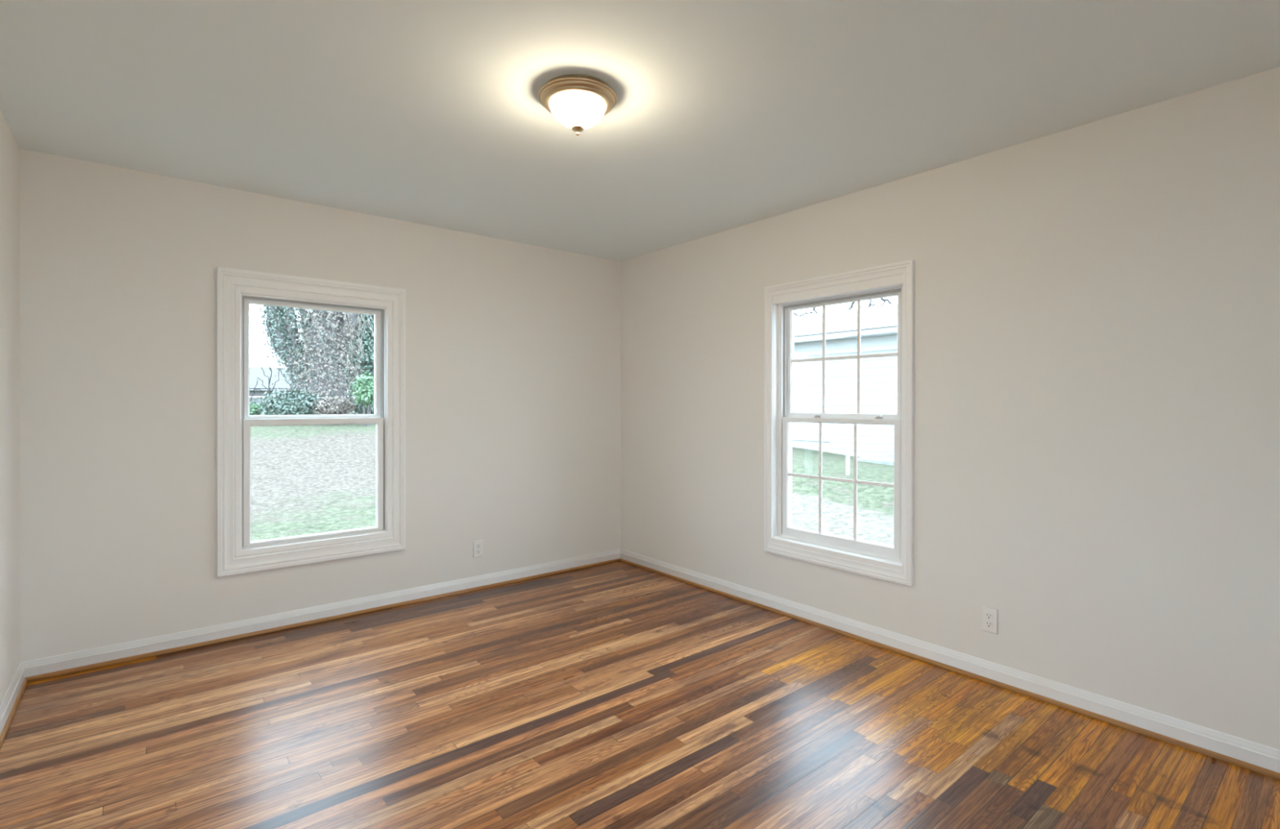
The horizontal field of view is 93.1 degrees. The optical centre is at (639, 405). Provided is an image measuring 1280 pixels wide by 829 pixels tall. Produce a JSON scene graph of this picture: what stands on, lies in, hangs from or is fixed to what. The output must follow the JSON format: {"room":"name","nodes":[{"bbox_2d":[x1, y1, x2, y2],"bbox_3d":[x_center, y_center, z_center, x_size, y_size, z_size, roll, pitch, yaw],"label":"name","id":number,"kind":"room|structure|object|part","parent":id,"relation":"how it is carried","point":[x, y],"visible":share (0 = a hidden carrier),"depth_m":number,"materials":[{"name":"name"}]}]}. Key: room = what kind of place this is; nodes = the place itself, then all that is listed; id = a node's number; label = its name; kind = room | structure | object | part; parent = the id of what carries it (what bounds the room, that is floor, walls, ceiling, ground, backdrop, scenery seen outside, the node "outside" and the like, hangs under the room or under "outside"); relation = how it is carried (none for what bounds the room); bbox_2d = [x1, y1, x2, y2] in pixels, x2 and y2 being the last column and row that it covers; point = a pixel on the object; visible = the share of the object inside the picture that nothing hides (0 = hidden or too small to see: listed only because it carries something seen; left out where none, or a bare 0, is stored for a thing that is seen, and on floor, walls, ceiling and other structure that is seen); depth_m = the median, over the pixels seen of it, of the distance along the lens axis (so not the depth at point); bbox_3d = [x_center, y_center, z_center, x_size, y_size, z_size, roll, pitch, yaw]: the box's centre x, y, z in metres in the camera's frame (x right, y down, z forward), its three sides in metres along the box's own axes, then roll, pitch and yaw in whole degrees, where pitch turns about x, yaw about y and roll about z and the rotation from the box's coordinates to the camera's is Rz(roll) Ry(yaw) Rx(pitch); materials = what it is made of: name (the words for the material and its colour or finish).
{"room":"empty bedroom","nodes":[
{"label":"empty bedroom","id":0,"kind":"room"},
{"bbox_2d":[0,109,20,703],"bbox_3d":[-1.265,0.055,0.729,0.160,2.540,5.150,0,0,-39],"label":"wall","id":1,"kind":"structure","parent":0,"point":[10,472],"depth_m":2.56,"materials":[{"name":"white paint"}]},
{"bbox_2d":[0,662,24,734],"bbox_3d":[-1.249,1.228,0.850,0.016,0.092,4.990,0,0,-39],"label":"baseboard","id":2,"kind":"structure","parent":1,"relation":"attached to","point":[7,702],"depth_m":2.52,"materials":[{"name":"white paint"}]},
{"bbox_2d":[0,678,28,749],"bbox_3d":[-1.239,1.264,0.859,0.012,0.018,4.959,0,0,-39],"label":"trim","id":3,"kind":"structure","parent":1,"relation":"attached to","point":[12,713],"depth_m":2.47,"materials":[{"name":"brown wood"}]},
{"bbox_2d":[19,148,621,662],"bbox_3d":[-1.547,0.043,3.929,3.779,2.540,0.160,0,0,-39],"label":"wall","id":4,"kind":"structure","parent":0,"point":[513,348],"depth_m":3.23,"materials":[{"name":"white paint"}]},
{"bbox_2d":[24,620,311,681],"bbox_3d":[-2.357,1.253,3.140,1.172,0.021,0.012,0,0,-39],"label":"trim","id":5,"kind":"structure","parent":4,"relation":"attached to","point":[308,622],"depth_m":3.08,"materials":[{"name":"brown wood"}]},
{"bbox_2d":[216,266,405,577],"bbox_3d":[-1.913,0.086,3.590,0.984,1.649,0.161,0,0,-39],"label":"window","id":6,"kind":"structure","parent":4,"relation":"in","point":[236,289],"depth_m":3.46,"materials":[{"name":"white paint"}]},
{"bbox_3d":[-1.928,-0.256,3.604,0.736,0.685,0.030,0,0,-39],"label":"sash","id":7,"kind":"part","parent":6,"relation":"part of","materials":[{"name":"white plastic"}]},
{"bbox_3d":[-1.902,0.425,3.574,0.739,0.702,0.030,0,0,-39],"label":"sash","id":8,"kind":"part","parent":6,"relation":"part of","materials":[{"name":"white plastic"}]},
{"bbox_3d":[-1.924,0.086,3.603,0.764,1.400,0.126,0,0,-39],"label":"frame","id":9,"kind":"part","parent":6,"relation":"part of","materials":[{"name":"white plastic"}]},
{"bbox_2d":[21,548,620,680],"bbox_3d":[-1.493,1.218,3.865,3.459,0.092,0.016,0,0,-39],"label":"baseboard","id":10,"kind":"structure","parent":4,"relation":"attached to","point":[105,653],"depth_m":3.42,"materials":[{"name":"white paint"}]},
{"bbox_2d":[311,557,620,623],"bbox_3d":[-1.031,1.252,4.226,2.256,0.018,0.012,0,0,-39],"label":"trim","id":11,"kind":"structure","parent":4,"relation":"attached to","point":[349,614],"depth_m":4.04,"materials":[{"name":"brown wood"}]},
{"bbox_2d":[473,539,483,557],"bbox_3d":[-1.114,0.985,4.178,0.070,0.114,0.010,0,0,-39],"label":"electrical outlet","id":12,"kind":"object","parent":4,"relation":"attached to","point":[477,544],"visible":1,"depth_m":4.17,"materials":[{"name":"white plastic"}]},
{"bbox_2d":[0,0,1279,261],"bbox_3d":[0.086,-1.227,1.932,3.779,0.120,5.310,0,0,-39],"label":"ceiling","id":13,"kind":"structure","parent":0,"point":[726,114],"depth_m":2.25,"materials":[{"name":"white paint"}]},
{"bbox_2d":[538,74,616,135],"bbox_3d":[-0.232,-1.089,2.264,0.290,0.160,0.290,0,0,-39],"label":"ceiling lamp","id":14,"kind":"object","parent":13,"relation":"attached to","point":[578,101],"visible":1,"depth_m":2.19,"materials":[{"name":"white glass"}]},
{"bbox_3d":[-0.232,-1.087,2.264,0.209,0.084,0.209,0,0,-39],"label":"lamp shade","id":15,"kind":"part","parent":14,"relation":"part of","materials":[{"name":"white glass"}]},
{"bbox_2d":[0,560,1279,828],"bbox_3d":[0.083,1.298,1.941,3.499,0.050,5.030,0,0,-39],"label":"floor","id":16,"kind":"structure","parent":0,"point":[619,694],"depth_m":2.35,"materials":[{"name":"brown wood"}]},
{"bbox_2d":[620,66,1279,749],"bbox_3d":[1.535,0.051,3.021,0.160,2.540,5.150,0,0,-39],"label":"wall","id":17,"kind":"structure","parent":0,"point":[1097,303],"depth_m":2.58,"materials":[{"name":"white paint"}]},
{"bbox_2d":[764,259,914,586],"bbox_3d":[1.140,0.086,3.478,0.172,1.650,0.944,0,0,-39],"label":"window","id":18,"kind":"structure","parent":17,"relation":"in","point":[894,563],"depth_m":3.44,"materials":[{"name":"white paint"}]},
{"bbox_3d":[1.103,0.841,3.452,0.055,0.051,0.834,0,0,-39],"label":"sill","id":19,"kind":"part","parent":18,"relation":"part of","materials":[{"name":"white paint"}]},
{"bbox_2d":[788,422,893,539],"bbox_3d":[1.130,0.423,3.472,0.005,0.644,0.678,0,0,-39],"label":"grille","id":20,"kind":"object","parent":18,"relation":"attached to","point":[855,481],"depth_m":3.55,"materials":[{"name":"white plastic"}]},
{"bbox_3d":[1.134,0.437,3.475,0.030,0.732,0.758,0,0,-39],"label":"sash","id":21,"kind":"part","parent":18,"relation":"part of","materials":[{"name":"white plastic"}]},
{"bbox_3d":[1.160,-0.269,3.493,0.030,0.695,0.734,0,0,-39],"label":"sash","id":22,"kind":"part","parent":18,"relation":"part of","materials":[{"name":"white plastic"}]},
{"bbox_2d":[791,300,897,412],"bbox_3d":[1.156,-0.276,3.490,0.005,0.629,0.678,0,0,-39],"label":"grille","id":23,"kind":"object","parent":18,"relation":"attached to","point":[837,302],"depth_m":3.57,"materials":[{"name":"white plastic"}]},
{"bbox_2d":[619,558,1279,779],"bbox_3d":[1.404,1.261,3.023,0.012,0.018,4.959,0,0,-39],"label":"trim","id":24,"kind":"structure","parent":17,"relation":"attached to","point":[1224,757],"depth_m":2.69,"materials":[{"name":"brown wood"}]},
{"bbox_2d":[620,548,1279,773],"bbox_3d":[1.415,1.225,3.031,0.016,0.092,4.990,0,0,-39],"label":"baseboard","id":25,"kind":"structure","parent":17,"relation":"attached to","point":[1241,748],"depth_m":2.70,"materials":[{"name":"white paint"}]},
{"bbox_2d":[981,605,997,634],"bbox_3d":[1.611,0.988,2.797,0.010,0.114,0.070,0,0,-39],"label":"electrical outlet","id":26,"kind":"object","parent":17,"relation":"attached to","point":[988,615],"visible":1,"depth_m":2.79,"materials":[{"name":"white plastic"}]},
{"bbox_2d":[984,620,993,627],"bbox_3d":[1.609,1.008,2.795,0.004,0.028,0.034,0,0,-39],"label":"receptacle","id":27,"kind":"object","parent":26,"relation":"attached to","point":[988,624],"depth_m":2.79,"materials":[{"name":"white plastic"}]},
{"bbox_2d":[985,612,993,619],"bbox_3d":[1.609,0.969,2.795,0.004,0.028,0.034,0,0,-39],"label":"receptacle","id":28,"kind":"object","parent":26,"relation":"attached to","point":[988,615],"depth_m":2.79,"materials":[{"name":"white plastic"}]},
{"label":"outside","id":29,"kind":"structure","parent":0,"visible":0},
{"bbox_2d":[250,406,893,545],"bbox_3d":[-9.509,0.951,25.822,62.000,2.682,80.000,0,0,-39],"label":"ground","id":30,"kind":"structure","parent":29,"point":[309,478],"depth_m":10.85,"materials":[{"name":"green plant"}]},
{"bbox_2d":[249,401,263,414],"bbox_3d":[-11.902,0.230,18.580,0.818,0.718,0.706,0,0,-5],"label":"clump","id":31,"kind":"object","parent":30,"relation":"on","point":[252,409],"visible":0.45,"depth_m":18.48,"materials":[{"name":"green plant"}]},
{"bbox_2d":[249,304,291,414],"bbox_3d":[-11.527,-1.404,19.002,1.400,3.584,0.176,0,0,2],"label":"bare sapling","id":32,"kind":"object","parent":30,"relation":"on","point":[262,317],"visible":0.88,"depth_m":18.99,"materials":[{"name":"grey"}]},
{"bbox_2d":[249,366,292,404],"bbox_3d":[-32.676,-0.832,47.373,15.000,4.600,7.000,0,0,-39],"label":"house","id":33,"kind":"structure","parent":30,"relation":"on","point":[255,371],"depth_m":47.62,"materials":[{"name":"grey"}]},
{"bbox_2d":[251,388,329,414],"bbox_3d":[-10.615,0.046,18.589,2.185,1.157,0.946,0,0,-39],"label":"thicket","id":34,"kind":"object","parent":30,"relation":"on","point":[295,403],"visible":0.94,"depth_m":18.32,"materials":[{"name":"green plant"}]},
{"bbox_2d":[249,386,352,413],"bbox_3d":[-12.498,-0.052,22.549,7.989,1.285,0.160,0,0,0],"label":"wire fence","id":35,"kind":"object","parent":30,"relation":"on","point":[277,388],"visible":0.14,"depth_m":22.49,"materials":[{"name":"grey metal"}]},
{"bbox_2d":[257,305,373,414],"bbox_3d":[-10.818,-5.527,20.563,10.379,13.958,6.972,0,0,-11],"label":"tree","id":36,"kind":"object","parent":30,"relation":"on","point":[316,362],"visible":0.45,"depth_m":20.63,"materials":[{"name":"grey plant"}]},
{"bbox_2d":[311,395,357,425],"bbox_3d":[-9.495,0.159,18.902,1.309,0.974,0.758,0,0,-39],"label":"undergrowth","id":37,"kind":"object","parent":30,"relation":"on","point":[338,405],"visible":0.97,"depth_m":18.75,"materials":[{"name":"grey plant"}]},
{"bbox_2d":[343,313,373,413],"bbox_3d":[-11.539,-2.978,26.104,4.480,7.844,2.662,0,0,-34],"label":"evergreen tree","id":38,"kind":"object","parent":30,"relation":"on","point":[367,337],"visible":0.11,"depth_m":25.07,"materials":[{"name":"green plant"}]},
{"bbox_2d":[349,371,373,426],"bbox_3d":[-8.521,-0.188,18.902,0.942,1.750,0.765,0,0,-39],"label":"bush","id":39,"kind":"object","parent":30,"relation":"on","point":[363,388],"visible":0.87,"depth_m":18.72,"materials":[{"name":"green plant"}]},
{"bbox_3d":[-8.508,0.090,18.914,0.381,1.194,0.333,0,0,-39],"label":"stem","id":40,"kind":"part","parent":39,"relation":"part of","materials":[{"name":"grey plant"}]},
{"bbox_2d":[352,400,373,413],"bbox_3d":[-8.777,0.132,19.807,1.205,1.014,0.753,0,0,-39],"label":"bush","id":41,"kind":"object","parent":30,"relation":"on","point":[359,409],"visible":0.23,"depth_m":19.51,"materials":[{"name":"green plant"}]},
{"bbox_2d":[794,297,893,316],"bbox_3d":[10.251,-3.959,26.116,7.634,11.344,0.723,0,0,2],"label":"bare tree","id":42,"kind":"object","parent":30,"relation":"on","point":[882,299],"visible":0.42,"depth_m":25.98,"materials":[{"name":"grey plant"}]},
{"bbox_2d":[791,303,897,457],"bbox_3d":[9.764,-0.504,16.393,7.320,5.280,19.600,0,0,-39],"label":"outbuilding","id":43,"kind":"structure","parent":30,"relation":"on","point":[878,324],"depth_m":16.67,"materials":[{"name":"grey"}]},
{"bbox_2d":[794,406,897,475],"bbox_3d":[3.651,0.794,11.900,0.219,1.626,8.278,0,0,-13],"label":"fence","id":44,"kind":"object","parent":30,"relation":"on","point":[848,410],"visible":0.33,"depth_m":11.00,"materials":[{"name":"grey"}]},
{"bbox_3d":[3.667,0.118,11.925,0.155,0.275,8.230,0,0,-13],"label":"rail","id":45,"kind":"part","parent":44,"relation":"part of","materials":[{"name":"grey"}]},
{"bbox_3d":[3.787,0.670,11.027,0.099,1.250,0.072,0,0,-39],"label":"post","id":46,"kind":"part","parent":44,"relation":"part of","materials":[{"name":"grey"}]},
{"bbox_2d":[857,454,893,465],"bbox_3d":[6.178,1.512,14.241,1.600,0.530,1.600,0,0,-39],"label":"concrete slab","id":47,"kind":"object","parent":30,"relation":"on","point":[886,459],"visible":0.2,"depth_m":14.12,"materials":[{"name":"white concrete"}]}
]}

